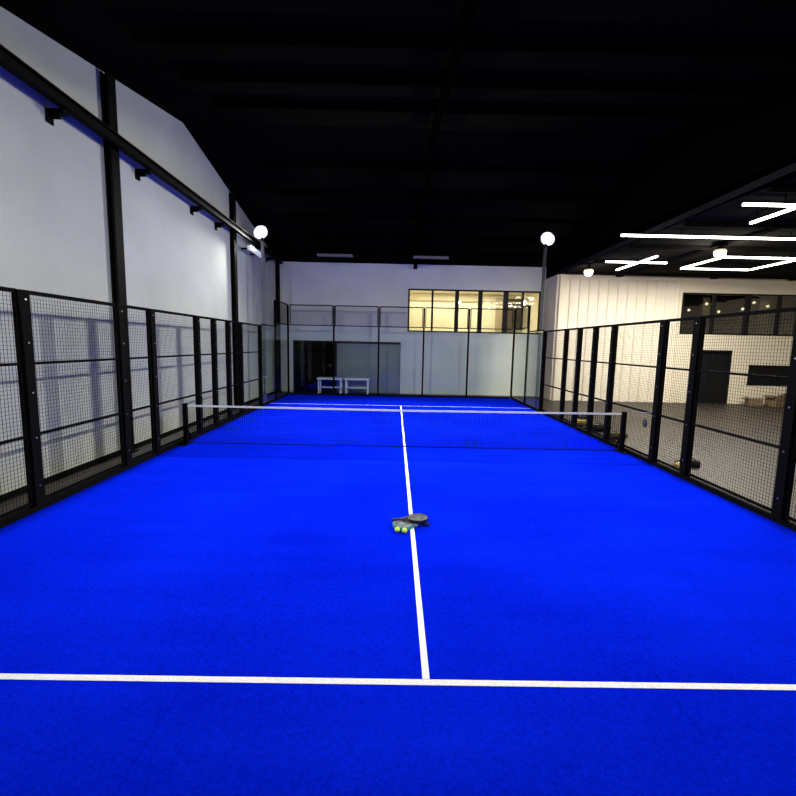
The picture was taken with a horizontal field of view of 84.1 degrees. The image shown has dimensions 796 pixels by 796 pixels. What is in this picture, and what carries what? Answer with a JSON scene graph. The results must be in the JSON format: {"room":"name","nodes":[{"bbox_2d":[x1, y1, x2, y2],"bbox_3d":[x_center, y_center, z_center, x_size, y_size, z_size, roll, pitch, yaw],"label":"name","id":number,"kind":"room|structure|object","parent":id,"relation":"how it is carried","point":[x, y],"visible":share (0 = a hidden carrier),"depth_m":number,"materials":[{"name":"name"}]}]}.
{"room":"sports hall","nodes":[
{"label":"sports hall","id":0,"kind":"room"},
{"bbox_2d":[0,6,275,494],"bbox_3d":[-5.659,-2.722,8.219,0.200,7.850,25.500,1,7,0],"label":"wall","id":1,"kind":"structure","parent":0,"point":[54,235],"depth_m":8.07,"materials":[{"name":"paint"}]},
{"bbox_2d":[0,391,274,502],"bbox_3d":[-5.618,1.133,8.632,0.030,0.100,25.000,1,7,0],"label":"baseboard","id":2,"kind":"structure","parent":1,"relation":"attached to","point":[117,453],"depth_m":7.82,"materials":[{"name":"black metal"}]},
{"bbox_2d":[0,44,283,263],"bbox_3d":[-5.332,-4.613,7.641,0.370,0.395,25.200,1,7,0],"label":"beam","id":3,"kind":"structure","parent":1,"relation":"attached to","point":[9,61],"depth_m":7.79,"materials":[{"name":"black metal"}]},
{"bbox_2d":[295,341,400,392],"bbox_3d":[-2.500,-1.766,22.515,5.600,2.670,2.680,1,7,0],"label":"wall","id":4,"kind":"structure","parent":0,"point":[353,360],"depth_m":21.29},
{"bbox_2d":[335,342,399,391],"bbox_3d":[-1.480,-1.452,21.200,3.070,2.400,0.100,1,7,0],"label":"door frame","id":5,"kind":"structure","parent":4,"relation":"attached to","point":[335,342],"depth_m":21.04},
{"bbox_2d":[0,0,795,266],"bbox_3d":[0.690,-5.063,8.027,13.000,3.198,25.600,1,7,0],"label":"ceiling","id":6,"kind":"structure","parent":0,"point":[234,141],"depth_m":9.10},
{"bbox_2d":[430,0,480,139],"bbox_3d":[0.911,-4.546,4.415,0.160,2.812,14.326,1,7,0],"label":"trim","id":7,"kind":"structure","parent":6,"relation":"attached to","point":[470,7],"depth_m":6.76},
{"bbox_2d":[0,386,795,522],"bbox_3d":[7.148,1.375,10.051,27.400,0.200,29.000,1,7,0],"label":"floor","id":8,"kind":"structure","parent":0,"point":[530,400],"depth_m":11.53,"materials":[{"name":"concrete"}]},
{"bbox_2d":[99,71,137,452],"bbox_3d":[-5.471,-2.449,8.656,0.185,7.211,0.340,1,7,0],"label":"steel column","id":9,"kind":"structure","parent":8,"relation":"on","point":[107,81],"depth_m":8.46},
{"bbox_2d":[0,393,288,528],"bbox_3d":[-4.896,1.002,9.931,0.095,0.080,20.000,1,7,0],"label":"beam","id":10,"kind":"structure","parent":8,"relation":"on","point":[10,519],"depth_m":7.02,"materials":[{"name":"black metal"}]},
{"bbox_2d":[0,286,33,518],"bbox_3d":[-4.833,0.137,4.791,0.043,2.825,1.840,1,7,0],"label":"mesh fence","id":11,"kind":"object","parent":10,"relation":"on","point":[13,291],"visible":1,"depth_m":5.58,"materials":[{"name":"black metal"}]},
{"bbox_2d":[16,289,47,506],"bbox_3d":[-4.879,0.029,5.785,0.204,2.840,0.200,1,7,0],"label":"fence post","id":12,"kind":"object","parent":10,"relation":"on","point":[23,297],"visible":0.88,"depth_m":5.76,"materials":[{"name":"black metal"}]},
{"bbox_2d":[29,290,124,499],"bbox_3d":[-4.846,-0.102,6.776,0.043,2.825,1.840,1,7,0],"label":"mesh fence","id":13,"kind":"object","parent":10,"relation":"on","point":[34,293],"visible":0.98,"depth_m":6.72,"materials":[{"name":"black metal"}]},
{"bbox_2d":[112,304,132,465],"bbox_3d":[-4.892,-0.210,7.770,0.204,2.840,0.200,1,7,0],"label":"fence post","id":14,"kind":"object","parent":10,"relation":"on","point":[120,307],"visible":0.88,"depth_m":7.74,"materials":[{"name":"black metal"}]},
{"bbox_2d":[123,304,154,460],"bbox_3d":[-4.855,-0.281,8.266,0.043,2.825,0.840,1,7,0],"label":"mesh fence","id":15,"kind":"object","parent":10,"relation":"on","point":[125,306],"visible":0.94,"depth_m":8.36,"materials":[{"name":"black metal"}]},
{"bbox_2d":[145,309,161,452],"bbox_3d":[-4.898,-0.329,8.763,0.204,2.840,0.200,1,7,0],"label":"fence post","id":16,"kind":"object","parent":10,"relation":"on","point":[152,322],"visible":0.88,"depth_m":8.73,"materials":[{"name":"black metal"}]},
{"bbox_2d":[155,309,198,447],"bbox_3d":[-4.865,-0.460,9.755,0.043,2.825,1.840,1,7,0],"label":"mesh fence","id":17,"kind":"object","parent":10,"relation":"on","point":[191,371],"visible":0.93,"depth_m":9.72,"materials":[{"name":"black metal"}]},
{"bbox_2d":[193,315,203,432],"bbox_3d":[-4.911,-0.568,10.749,0.204,2.840,0.200,1,7,0],"label":"fence post","id":18,"kind":"object","parent":10,"relation":"on","point":[198,341],"visible":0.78,"depth_m":10.70,"materials":[{"name":"black metal"}]},
{"bbox_2d":[200,316,215,429],"bbox_3d":[-4.874,-0.639,11.244,0.043,2.825,0.840,1,7,0],"label":"mesh fence","id":19,"kind":"object","parent":10,"relation":"on","point":[202,317],"visible":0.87,"depth_m":11.37,"materials":[{"name":"black metal"}]},
{"bbox_2d":[210,318,218,423],"bbox_3d":[-4.917,-0.688,11.742,0.204,2.840,0.200,1,7,0],"label":"fence post","id":20,"kind":"object","parent":10,"relation":"on","point":[214,319],"visible":0.65,"depth_m":11.68,"materials":[{"name":"black metal"}]},
{"bbox_2d":[216,318,229,421],"bbox_3d":[-4.880,-0.759,12.237,0.043,2.825,0.840,1,7,0],"label":"mesh fence","id":21,"kind":"object","parent":10,"relation":"on","point":[217,319],"visible":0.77,"depth_m":12.36,"materials":[{"name":"black metal"}]},
{"bbox_2d":[225,320,232,417],"bbox_3d":[-4.923,-0.807,12.735,0.204,2.840,0.200,1,7,0],"label":"fence post","id":22,"kind":"object","parent":10,"relation":"on","point":[228,321],"visible":0.64,"depth_m":12.68,"materials":[{"name":"black metal"}]},
{"bbox_2d":[230,320,241,415],"bbox_3d":[-4.887,-0.878,13.230,0.043,2.825,0.840,1,7,0],"label":"mesh fence","id":23,"kind":"object","parent":10,"relation":"on","point":[236,322],"visible":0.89,"depth_m":13.35,"materials":[{"name":"black metal"}]},
{"bbox_2d":[237,322,243,413],"bbox_3d":[-4.929,-0.926,13.727,0.204,2.840,0.200,1,7,0],"label":"fence post","id":24,"kind":"object","parent":10,"relation":"on","point":[241,325],"visible":0.7,"depth_m":13.68,"materials":[{"name":"black metal"}]},
{"bbox_2d":[242,322,260,410],"bbox_3d":[-4.896,-1.058,14.719,0.043,2.825,1.840,1,7,0],"label":"mesh fence","id":25,"kind":"object","parent":10,"relation":"on","point":[251,398],"visible":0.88,"depth_m":14.85,"materials":[{"name":"black metal"}]},
{"bbox_2d":[258,325,262,404],"bbox_3d":[-4.942,-1.165,15.713,0.204,2.840,0.200,1,7,0],"label":"fence post","id":26,"kind":"object","parent":10,"relation":"on","point":[261,363],"visible":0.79,"depth_m":15.66,"materials":[{"name":"black metal"}]},
{"bbox_2d":[274,300,276,397],"bbox_3d":[-4.906,-1.930,17.636,0.160,3.900,0.160,1,7,0],"label":"wall post","id":27,"kind":"object","parent":10,"relation":"on","point":[275,348],"visible":1,"depth_m":17.62,"materials":[{"name":"black metal"}]},
{"bbox_2d":[276,300,287,324],"bbox_3d":[-4.891,-2.080,18.625,0.040,3.882,1.860,1,7,0],"label":"mesh panel","id":28,"kind":"object","parent":10,"relation":"on","point":[278,313],"visible":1,"depth_m":18.39,"materials":[{"name":"black metal"}]},
{"bbox_2d":[287,305,290,392],"bbox_3d":[-4.899,-2.175,19.681,0.160,3.900,0.160,1,7,0],"label":"wall post","id":29,"kind":"object","parent":10,"relation":"on","point":[288,373],"visible":0.92,"depth_m":19.68,"materials":[{"name":"black metal"}]},
{"bbox_2d":[229,192,238,408],"bbox_3d":[-5.511,-3.182,14.963,0.185,7.160,0.340,1,7,0],"label":"steel column","id":30,"kind":"structure","parent":8,"relation":"on","point":[232,197],"depth_m":14.82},
{"bbox_2d":[253,225,267,402],"bbox_3d":[-5.017,-2.994,16.334,0.451,6.470,0.589,1,7,0],"label":"floodlight pole","id":31,"kind":"object","parent":8,"relation":"on","point":[260,232],"visible":0.88,"depth_m":16.36,"materials":[{"name":"black metal"}]},
{"bbox_2d":[275,260,281,391],"bbox_3d":[-5.557,-3.294,20.539,0.185,6.050,0.340,1,7,0],"label":"steel column","id":32,"kind":"structure","parent":8,"relation":"on","point":[277,265],"depth_m":20.50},
{"bbox_2d":[317,377,342,393],"bbox_3d":[-3.157,-0.585,20.578,1.150,0.740,0.620,1,7,0],"label":"bench","id":33,"kind":"object","parent":8,"relation":"on","point":[318,378],"visible":0.93,"depth_m":20.34,"materials":[{"name":"white plastic"}]},
{"bbox_2d":[344,377,369,393],"bbox_3d":[-1.907,-0.561,20.589,1.150,0.740,0.620,1,7,0],"label":"bench","id":34,"kind":"object","parent":8,"relation":"on","point":[346,379],"visible":0.96,"depth_m":20.35,"materials":[{"name":"white plastic"}]},
{"bbox_2d":[0,394,795,795],"bbox_3d":[0.152,1.134,9.978,10.000,0.015,20.000,1,7,0],"label":"turf","id":35,"kind":"object","parent":8,"relation":"on","point":[208,618],"visible":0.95,"depth_m":3.68,"materials":[{"name":"carpet"}]},
{"bbox_2d":[179,403,628,453],"bbox_3d":[0.161,0.664,9.955,9.980,0.920,0.466,1,7,0],"label":"net","id":36,"kind":"object","parent":35,"relation":"on","point":[186,433],"visible":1,"depth_m":9.91,"materials":[{"name":"black fabric"}]},
{"bbox_2d":[392,521,428,529],"bbox_3d":[0.166,1.623,5.656,0.474,0.042,0.262,0,7,-7],"label":"racket","id":37,"kind":"object","parent":35,"relation":"on","point":[401,524],"visible":0.87,"depth_m":5.61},
{"bbox_2d":[392,513,427,523],"bbox_3d":[0.155,1.570,5.729,0.474,0.042,0.262,0,7,-10],"label":"racket","id":38,"kind":"object","parent":37,"relation":"on","point":[416,518],"visible":1,"depth_m":5.69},
{"bbox_2d":[290,393,509,398],"bbox_3d":[0.090,-0.102,19.962,9.950,0.080,0.100,1,7,0],"label":"beam","id":39,"kind":"structure","parent":8,"relation":"on","point":[290,393],"depth_m":19.91,"materials":[{"name":"black metal"}]},
{"bbox_2d":[289,304,332,392],"bbox_3d":[-3.868,-2.183,19.656,1.900,3.882,0.040,1,7,0],"label":"wire mesh","id":40,"kind":"object","parent":39,"relation":"on","point":[331,319],"visible":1,"depth_m":19.48,"materials":[{"name":"black metal"}]},
{"bbox_2d":[332,306,335,393],"bbox_3d":[-2.869,-2.136,19.699,0.160,3.900,0.160,1,7,0],"label":"wall post","id":41,"kind":"object","parent":39,"relation":"on","point":[333,306],"visible":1,"depth_m":19.66,"materials":[{"name":"black metal"}]},
{"bbox_2d":[335,305,377,393],"bbox_3d":[-1.868,-2.144,19.674,1.900,3.882,0.040,1,7,0],"label":"wire mesh","id":42,"kind":"object","parent":39,"relation":"on","point":[374,313],"visible":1,"depth_m":19.50,"materials":[{"name":"black metal"}]},
{"bbox_2d":[376,307,379,394],"bbox_3d":[-0.869,-2.097,19.716,0.160,3.900,0.160,1,7,0],"label":"wall post","id":43,"kind":"object","parent":39,"relation":"on","point":[378,307],"visible":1,"depth_m":19.68,"materials":[{"name":"black metal"}]},
{"bbox_2d":[379,306,422,375],"bbox_3d":[0.131,-2.105,19.691,1.900,3.882,0.040,1,7,0],"label":"wire mesh","id":44,"kind":"object","parent":39,"relation":"on","point":[410,308],"visible":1,"depth_m":19.51,"materials":[{"name":"black metal"}]},
{"bbox_2d":[421,308,424,395],"bbox_3d":[1.130,-2.058,19.733,0.160,3.900,0.160,1,7,0],"label":"wall post","id":45,"kind":"object","parent":39,"relation":"on","point":[424,308],"visible":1,"depth_m":19.71,"materials":[{"name":"black metal"}]},
{"bbox_2d":[423,307,468,393],"bbox_3d":[2.131,-2.066,19.708,1.900,3.882,0.040,1,7,0],"label":"wire mesh","id":46,"kind":"object","parent":39,"relation":"on","point":[439,308],"visible":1,"depth_m":19.53,"materials":[{"name":"black metal"}]},
{"bbox_2d":[465,309,470,395],"bbox_3d":[3.130,-2.019,19.750,0.160,3.900,0.160,1,7,0],"label":"wall post","id":47,"kind":"object","parent":39,"relation":"on","point":[469,309],"visible":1,"depth_m":19.71,"materials":[{"name":"black metal"}]},
{"bbox_2d":[470,308,513,395],"bbox_3d":[4.130,-2.027,19.726,1.900,3.882,0.040,1,7,0],"label":"wire mesh","id":48,"kind":"object","parent":39,"relation":"on","point":[490,309],"visible":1,"depth_m":19.55,"materials":[{"name":"black metal"}]},
{"bbox_2d":[534,231,554,408],"bbox_3d":[5.368,-2.792,16.424,0.451,6.470,0.589,1,7,0],"label":"floodlight pole","id":49,"kind":"object","parent":8,"relation":"on","point":[547,238],"visible":0.92,"depth_m":16.45,"materials":[{"name":"black metal"}]},
{"bbox_2d":[511,397,795,531],"bbox_3d":[5.202,1.198,10.018,0.095,0.080,20.000,1,7,0],"label":"beam","id":50,"kind":"structure","parent":8,"relation":"on","point":[791,525],"depth_m":7.47,"materials":[{"name":"black metal"}]},
{"bbox_2d":[510,310,515,396],"bbox_3d":[5.159,-1.980,19.768,0.160,3.900,0.160,1,7,0],"label":"wall post","id":51,"kind":"object","parent":50,"relation":"on","point":[513,345],"visible":0.9,"depth_m":19.75,"materials":[{"name":"black metal"}]},
{"bbox_2d":[515,305,528,329],"bbox_3d":[5.167,-1.884,18.712,0.040,3.882,1.860,1,7,0],"label":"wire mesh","id":52,"kind":"object","parent":50,"relation":"on","point":[523,311],"visible":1,"depth_m":18.43,"materials":[{"name":"black metal"}]},
{"bbox_2d":[522,305,530,402],"bbox_3d":[5.192,-1.733,17.723,0.160,3.900,0.160,1,7,0],"label":"wall post","id":53,"kind":"object","parent":50,"relation":"on","point":[529,309],"visible":1,"depth_m":17.69,"materials":[{"name":"black metal"}]},
{"bbox_2d":[538,331,546,410],"bbox_3d":[5.232,-0.967,15.801,0.204,2.840,0.200,1,7,0],"label":"fence post","id":54,"kind":"object","parent":50,"relation":"on","point":[543,341],"visible":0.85,"depth_m":15.77,"materials":[{"name":"black metal"}]},
{"bbox_2d":[541,329,563,417],"bbox_3d":[5.199,-0.861,14.806,0.043,2.825,1.840,1,7,0],"label":"mesh fence","id":55,"kind":"object","parent":50,"relation":"on","point":[560,330],"visible":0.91,"depth_m":14.89,"materials":[{"name":"black metal"}]},
{"bbox_2d":[558,329,569,419],"bbox_3d":[5.244,-0.728,13.815,0.204,2.840,0.200,1,7,0],"label":"fence post","id":56,"kind":"object","parent":50,"relation":"on","point":[565,330],"visible":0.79,"depth_m":13.76,"materials":[{"name":"black metal"}]},
{"bbox_2d":[562,328,577,422],"bbox_3d":[5.208,-0.682,13.317,0.043,2.825,0.840,1,7,0],"label":"mesh fence","id":57,"kind":"object","parent":50,"relation":"on","point":[569,329],"visible":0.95,"depth_m":13.45,"materials":[{"name":"black metal"}]},
{"bbox_2d":[571,328,582,425],"bbox_3d":[5.251,-0.609,12.822,0.204,2.840,0.200,1,7,0],"label":"fence post","id":58,"kind":"object","parent":50,"relation":"on","point":[579,329],"visible":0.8,"depth_m":12.78,"materials":[{"name":"black metal"}]},
{"bbox_2d":[574,326,592,429],"bbox_3d":[5.215,-0.562,12.324,0.043,2.825,0.840,1,7,0],"label":"mesh fence","id":59,"kind":"object","parent":50,"relation":"on","point":[590,327],"visible":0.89,"depth_m":12.46,"materials":[{"name":"black metal"}]},
{"bbox_2d":[586,326,599,431],"bbox_3d":[5.257,-0.489,11.829,0.204,2.840,0.200,1,7,0],"label":"fence post","id":60,"kind":"object","parent":50,"relation":"on","point":[594,327],"visible":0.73,"depth_m":11.77,"materials":[{"name":"black metal"}]},
{"bbox_2d":[589,324,611,436],"bbox_3d":[5.221,-0.443,11.331,0.043,2.825,0.840,1,7,0],"label":"mesh fence","id":61,"kind":"object","parent":50,"relation":"on","point":[601,327],"visible":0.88,"depth_m":11.44,"materials":[{"name":"black metal"}]},
{"bbox_2d":[602,324,618,438],"bbox_3d":[5.263,-0.370,10.837,0.204,2.840,0.200,1,7,0],"label":"fence post","id":62,"kind":"object","parent":50,"relation":"on","point":[613,326],"visible":0.69,"depth_m":10.78,"materials":[{"name":"black metal"}]},
{"bbox_2d":[607,320,659,456],"bbox_3d":[5.230,-0.264,9.842,0.043,2.825,1.840,1,7,0],"label":"mesh fence","id":63,"kind":"object","parent":50,"relation":"on","point":[617,333],"visible":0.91,"depth_m":9.79,"materials":[{"name":"black metal"}]},
{"bbox_2d":[648,319,668,461],"bbox_3d":[5.276,-0.131,8.851,0.204,2.840,0.200,1,7,0],"label":"fence post","id":64,"kind":"object","parent":50,"relation":"on","point":[663,323],"visible":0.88,"depth_m":8.82,"materials":[{"name":"black metal"}]},
{"bbox_2d":[654,316,696,470],"bbox_3d":[5.240,-0.085,8.353,0.043,2.825,0.840,1,7,0],"label":"mesh fence","id":65,"kind":"object","parent":50,"relation":"on","point":[667,337],"visible":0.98,"depth_m":8.45,"materials":[{"name":"black metal"}]},
{"bbox_2d":[678,316,705,475],"bbox_3d":[5.282,-0.012,7.858,0.204,2.840,0.200,1,7,0],"label":"fence post","id":66,"kind":"object","parent":50,"relation":"on","point":[697,320],"visible":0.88,"depth_m":7.83,"materials":[{"name":"black metal"}]},
{"bbox_2d":[686,307,795,511],"bbox_3d":[5.249,0.095,6.864,0.043,2.825,1.840,1,7,0],"label":"mesh fence","id":67,"kind":"object","parent":50,"relation":"on","point":[792,309],"visible":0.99,"depth_m":6.80,"materials":[{"name":"black metal"}]},
{"bbox_2d":[769,322,795,519],"bbox_3d":[5.294,0.227,5.873,0.204,2.840,0.200,1,7,0],"label":"fence post","id":68,"kind":"object","parent":50,"relation":"on","point":[789,419],"visible":0.96,"depth_m":5.90,"materials":[{"name":"black metal"}]},
{"bbox_2d":[783,426,795,522],"bbox_3d":[5.261,0.334,4.878,0.043,2.825,1.840,1,7,0],"label":"mesh fence","id":69,"kind":"object","parent":50,"relation":"on","point":[791,480],"visible":1,"depth_m":5.86,"materials":[{"name":"black metal"}]},
{"bbox_2d":[743,397,765,405],"bbox_3d":[15.594,0.150,19.324,0.848,0.364,0.412,3,7,17],"label":"storage box","id":70,"kind":"object","parent":8,"relation":"on","point":[752,403],"visible":0.76,"depth_m":19.16,"materials":[{"name":"brown cardboard"}]},
{"bbox_2d":[763,395,785,406],"bbox_3d":[16.496,0.119,19.226,0.948,0.484,0.462,0,7,-12],"label":"storage box","id":71,"kind":"object","parent":8,"relation":"on","point":[767,401],"visible":0.63,"depth_m":19.04,"materials":[{"name":"brown cardboard"}]},
{"bbox_2d":[280,262,546,395],"bbox_3d":[0.602,-3.216,20.940,12.520,6.050,0.200,1,7,0],"label":"wall","id":72,"kind":"structure","parent":0,"point":[304,283],"depth_m":20.79,"materials":[{"name":"paint"}]},
{"bbox_2d":[293,340,400,391],"bbox_3d":[-2.443,-1.475,21.020,5.100,2.450,0.060,1,7,0],"label":"trim opening","id":73,"kind":"structure","parent":72,"relation":"attached to","point":[293,340],"depth_m":20.86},
{"bbox_2d":[414,135,435,268],"bbox_3d":[0.847,-6.375,15.878,0.160,1.917,8.928,1,7,0],"label":"beam","id":74,"kind":"structure","parent":72,"relation":"attached to","point":[431,145],"depth_m":13.98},
{"bbox_2d":[407,289,540,333],"bbox_3d":[3.586,-4.072,20.816,6.250,2.000,0.100,1,7,0],"label":"window","id":75,"kind":"structure","parent":72,"relation":"in","point":[480,292],"depth_m":20.75,"materials":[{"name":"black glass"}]},
{"bbox_2d":[410,290,530,294],"bbox_3d":[3.576,-5.374,22.009,6.600,0.080,2.400,1,7,0],"label":"ceiling","id":76,"kind":"structure","parent":0,"point":[411,291],"depth_m":22.65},
{"bbox_2d":[409,293,538,332],"bbox_3d":[3.553,-4.285,22.165,6.600,2.200,2.450,1,7,0],"label":"wall","id":77,"kind":"structure","parent":0,"point":[532,299],"depth_m":23.24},
{"bbox_2d":[410,298,526,331],"bbox_3d":[3.544,-4.313,23.236,6.400,1.900,0.075,1,7,0],"label":"trim","id":78,"kind":"structure","parent":77,"relation":"attached to","point":[499,301],"depth_m":23.15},
{"bbox_2d":[507,299,520,332],"bbox_3d":[6.144,-4.266,23.286,0.800,1.900,0.050,1,7,0],"label":"door","id":79,"kind":"structure","parent":77,"relation":"in","point":[514,306],"depth_m":23.24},
{"bbox_2d":[539,77,795,399],"bbox_3d":[7.049,-2.463,8.229,0.180,7.850,25.300,1,7,0],"label":"wall","id":80,"kind":"structure","parent":0,"point":[752,139],"depth_m":10.46,"materials":[{"name":"paint"}]},
{"bbox_2d":[303,248,558,257],"bbox_3d":[1.418,-6.242,18.970,11.000,0.140,0.100,1,7,0],"label":"trim","id":81,"kind":"structure","parent":80,"relation":"attached to","point":[304,249],"depth_m":18.92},
{"bbox_2d":[295,232,572,241],"bbox_3d":[1.434,-6.360,17.445,11.000,0.140,0.100,1,7,0],"label":"beam","id":82,"kind":"structure","parent":80,"relation":"attached to","point":[307,234],"depth_m":17.40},
{"bbox_2d":[285,213,590,223],"bbox_3d":[1.449,-6.479,15.920,11.000,0.140,0.100,1,7,0],"label":"beam","id":83,"kind":"structure","parent":80,"relation":"attached to","point":[288,215],"depth_m":15.88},
{"bbox_2d":[274,189,610,202],"bbox_3d":[1.465,-6.598,14.395,11.000,0.140,0.100,1,7,0],"label":"beam","id":84,"kind":"structure","parent":80,"relation":"attached to","point":[276,191],"depth_m":14.35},
{"bbox_2d":[259,160,636,175],"bbox_3d":[1.480,-6.716,12.870,11.000,0.140,0.100,1,7,0],"label":"beam","id":85,"kind":"structure","parent":80,"relation":"attached to","point":[263,163],"depth_m":12.83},
{"bbox_2d":[131,27,795,58],"bbox_3d":[1.507,-5.370,6.686,11.000,0.140,0.100,1,7,0],"label":"ceiling beam","id":86,"kind":"structure","parent":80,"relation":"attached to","point":[137,34],"depth_m":6.65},
{"bbox_2d":[212,99,719,119],"bbox_3d":[1.500,-6.286,9.598,11.000,0.140,0.100,1,7,0],"label":"ceiling beam","id":87,"kind":"structure","parent":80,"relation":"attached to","point":[217,103],"depth_m":9.56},
{"bbox_2d":[179,69,777,95],"bbox_3d":[1.504,-5.828,8.142,11.000,0.140,0.100,1,7,0],"label":"ceiling beam","id":88,"kind":"structure","parent":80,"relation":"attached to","point":[185,75],"depth_m":8.11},
{"bbox_2d":[555,279,679,402],"bbox_3d":[9.644,-2.589,19.572,5.200,5.500,0.240,1,7,0],"label":"cladding","id":89,"kind":"object","parent":80,"relation":"attached to","point":[585,303],"visible":0.5,"depth_m":19.38,"materials":[{"name":"metal"}]},
{"bbox_2d":[552,274,683,402],"bbox_3d":[9.630,-2.567,19.383,5.350,5.500,0.120,1,7,0],"label":"door frame","id":90,"kind":"structure","parent":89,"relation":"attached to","point":[562,276],"depth_m":19.08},
{"bbox_2d":[566,271,795,278],"bbox_3d":[13.803,-5.071,18.383,13.600,0.110,0.120,1,7,0],"label":"trim","id":91,"kind":"structure","parent":80,"relation":"attached to","point":[567,272],"depth_m":18.31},
{"bbox_2d":[593,260,795,267],"bbox_3d":[13.819,-4.772,15.901,13.600,0.110,0.120,1,7,0],"label":"trim","id":92,"kind":"structure","parent":80,"relation":"attached to","point":[594,261],"depth_m":15.83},
{"bbox_2d":[629,244,795,251],"bbox_3d":[13.835,-4.474,13.419,13.600,0.110,0.120,1,7,0],"label":"trim","id":93,"kind":"structure","parent":80,"relation":"attached to","point":[639,246],"depth_m":13.33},
{"bbox_2d":[682,220,795,228],"bbox_3d":[13.850,-4.175,10.937,13.600,0.110,0.120,1,7,0],"label":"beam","id":94,"kind":"structure","parent":80,"relation":"attached to","point":[687,223],"depth_m":10.83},
{"bbox_2d":[766,183,795,191],"bbox_3d":[13.866,-3.877,8.454,13.600,0.110,0.120,1,7,0],"label":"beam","id":95,"kind":"structure","parent":80,"relation":"attached to","point":[779,187],"depth_m":8.34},
{"bbox_2d":[557,162,795,278],"bbox_3d":[13.975,-3.872,7.348,14.000,0.140,23.800,1,7,0],"label":"ceiling","id":96,"kind":"structure","parent":0,"point":[733,210],"depth_m":12.65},
{"bbox_2d":[616,254,657,270],"bbox_3d":[8.272,-4.764,15.363,0.070,0.215,2.600,1,7,0],"label":"tube light","id":97,"kind":"object","parent":96,"relation":"hanging from","point":[656,255],"visible":0.82,"depth_m":15.10,"materials":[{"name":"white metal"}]},
{"bbox_2d":[616,218,795,276],"bbox_3d":[9.574,-3.849,7.323,0.200,0.080,23.600,1,7,0],"label":"trim","id":98,"kind":"structure","parent":96,"relation":"attached to","point":[793,221],"depth_m":13.07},
{"bbox_2d":[621,229,795,239],"bbox_3d":[8.506,-4.306,11.592,5.280,0.215,0.070,1,7,0],"label":"tube light","id":99,"kind":"object","parent":96,"relation":"hanging from","point":[681,235],"visible":1,"depth_m":11.57,"materials":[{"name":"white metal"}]},
{"bbox_2d":[621,234,795,239],"bbox_3d":[8.504,-4.224,11.602,5.270,0.050,0.060,1,7,0],"label":"diffuser","id":100,"kind":"object","parent":99,"relation":"attached to","point":[622,235],"depth_m":11.57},
{"bbox_2d":[680,266,749,270],"bbox_3d":[11.567,-4.783,16.087,2.500,0.215,0.070,1,7,0],"label":"tube light","id":101,"kind":"object","parent":96,"relation":"hanging from","point":[701,267],"visible":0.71,"depth_m":16.06,"materials":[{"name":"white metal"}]},
{"bbox_2d":[680,268,748,270],"bbox_3d":[11.565,-4.701,16.096,2.490,0.050,0.060,1,7,0],"label":"diffuser","id":102,"kind":"object","parent":101,"relation":"attached to","point":[734,269],"depth_m":16.07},
{"bbox_2d":[713,242,726,257],"bbox_3d":[9.435,-4.325,12.905,0.340,0.452,0.340,1,7,0],"label":"lamp","id":103,"kind":"object","parent":96,"relation":"hanging from","point":[719,252],"visible":1,"depth_m":12.82,"materials":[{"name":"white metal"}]},
{"bbox_2d":[723,251,795,259],"bbox_3d":[11.580,-4.532,14.002,2.500,0.215,0.070,1,7,0],"label":"tube light","id":104,"kind":"object","parent":96,"relation":"hanging from","point":[725,256],"visible":0.89,"depth_m":13.98,"materials":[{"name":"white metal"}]},
{"bbox_2d":[723,256,795,259],"bbox_3d":[11.579,-4.450,14.012,2.490,0.050,0.060,1,7,0],"label":"diffuser","id":105,"kind":"object","parent":104,"relation":"attached to","point":[742,257],"depth_m":13.98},
{"bbox_2d":[742,195,795,206],"bbox_3d":[8.438,-3.991,8.961,2.850,0.215,0.070,1,7,0],"label":"tube light","id":106,"kind":"object","parent":96,"relation":"hanging from","point":[744,203],"visible":1,"depth_m":8.93,"materials":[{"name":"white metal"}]},
{"bbox_2d":[742,203,795,206],"bbox_3d":[8.436,-3.909,8.970,2.840,0.050,0.060,1,7,0],"label":"diffuser","id":107,"kind":"object","parent":106,"relation":"attached to","point":[743,204],"depth_m":8.93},
{"bbox_2d":[749,207,795,223],"bbox_3d":[8.208,-4.079,9.654,0.070,0.215,1.200,1,7,0],"label":"tube light","id":108,"kind":"object","parent":96,"relation":"hanging from","point":[788,209],"visible":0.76,"depth_m":9.65,"materials":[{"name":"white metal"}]},
{"bbox_2d":[750,259,795,269],"bbox_3d":[12.823,-4.633,15.055,0.070,0.215,1.900,1,7,0],"label":"tube light","id":109,"kind":"object","parent":96,"relation":"hanging from","point":[783,261],"visible":0.87,"depth_m":15.08,"materials":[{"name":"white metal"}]},
{"bbox_2d":[672,277,795,403],"bbox_3d":[16.442,-2.456,19.620,8.400,5.500,0.200,1,7,0],"label":"wall","id":110,"kind":"structure","parent":0,"point":[690,284],"depth_m":19.52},
{"bbox_2d":[703,350,731,403],"bbox_3d":[13.962,-0.945,19.706,1.620,2.380,0.140,1,7,0],"label":"door frame","id":111,"kind":"structure","parent":110,"relation":"in","point":[729,351],"depth_m":19.67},
{"bbox_2d":[698,352,727,402],"bbox_3d":[13.961,-0.935,19.788,1.500,2.320,0.060,1,7,0],"label":"door","id":112,"kind":"structure","parent":111,"relation":"attached to","point":[703,391],"depth_m":19.77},
{"bbox_2d":[680,292,795,335],"bbox_3d":[15.992,-3.651,19.433,7.150,1.800,0.100,1,7,0],"label":"window","id":113,"kind":"structure","parent":110,"relation":"in","point":[693,304],"depth_m":19.41,"materials":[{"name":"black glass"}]},
{"bbox_2d":[710,261,795,278],"bbox_3d":[13.673,-3.769,7.358,0.200,0.080,23.600,1,7,0],"label":"trim","id":114,"kind":"structure","parent":110,"relation":"attached to","point":[737,272],"depth_m":17.29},
{"bbox_2d":[746,365,788,385],"bbox_3d":[16.563,-1.006,19.730,1.950,0.910,0.110,1,7,0],"label":"window","id":115,"kind":"structure","parent":110,"relation":"in","point":[756,369],"depth_m":19.72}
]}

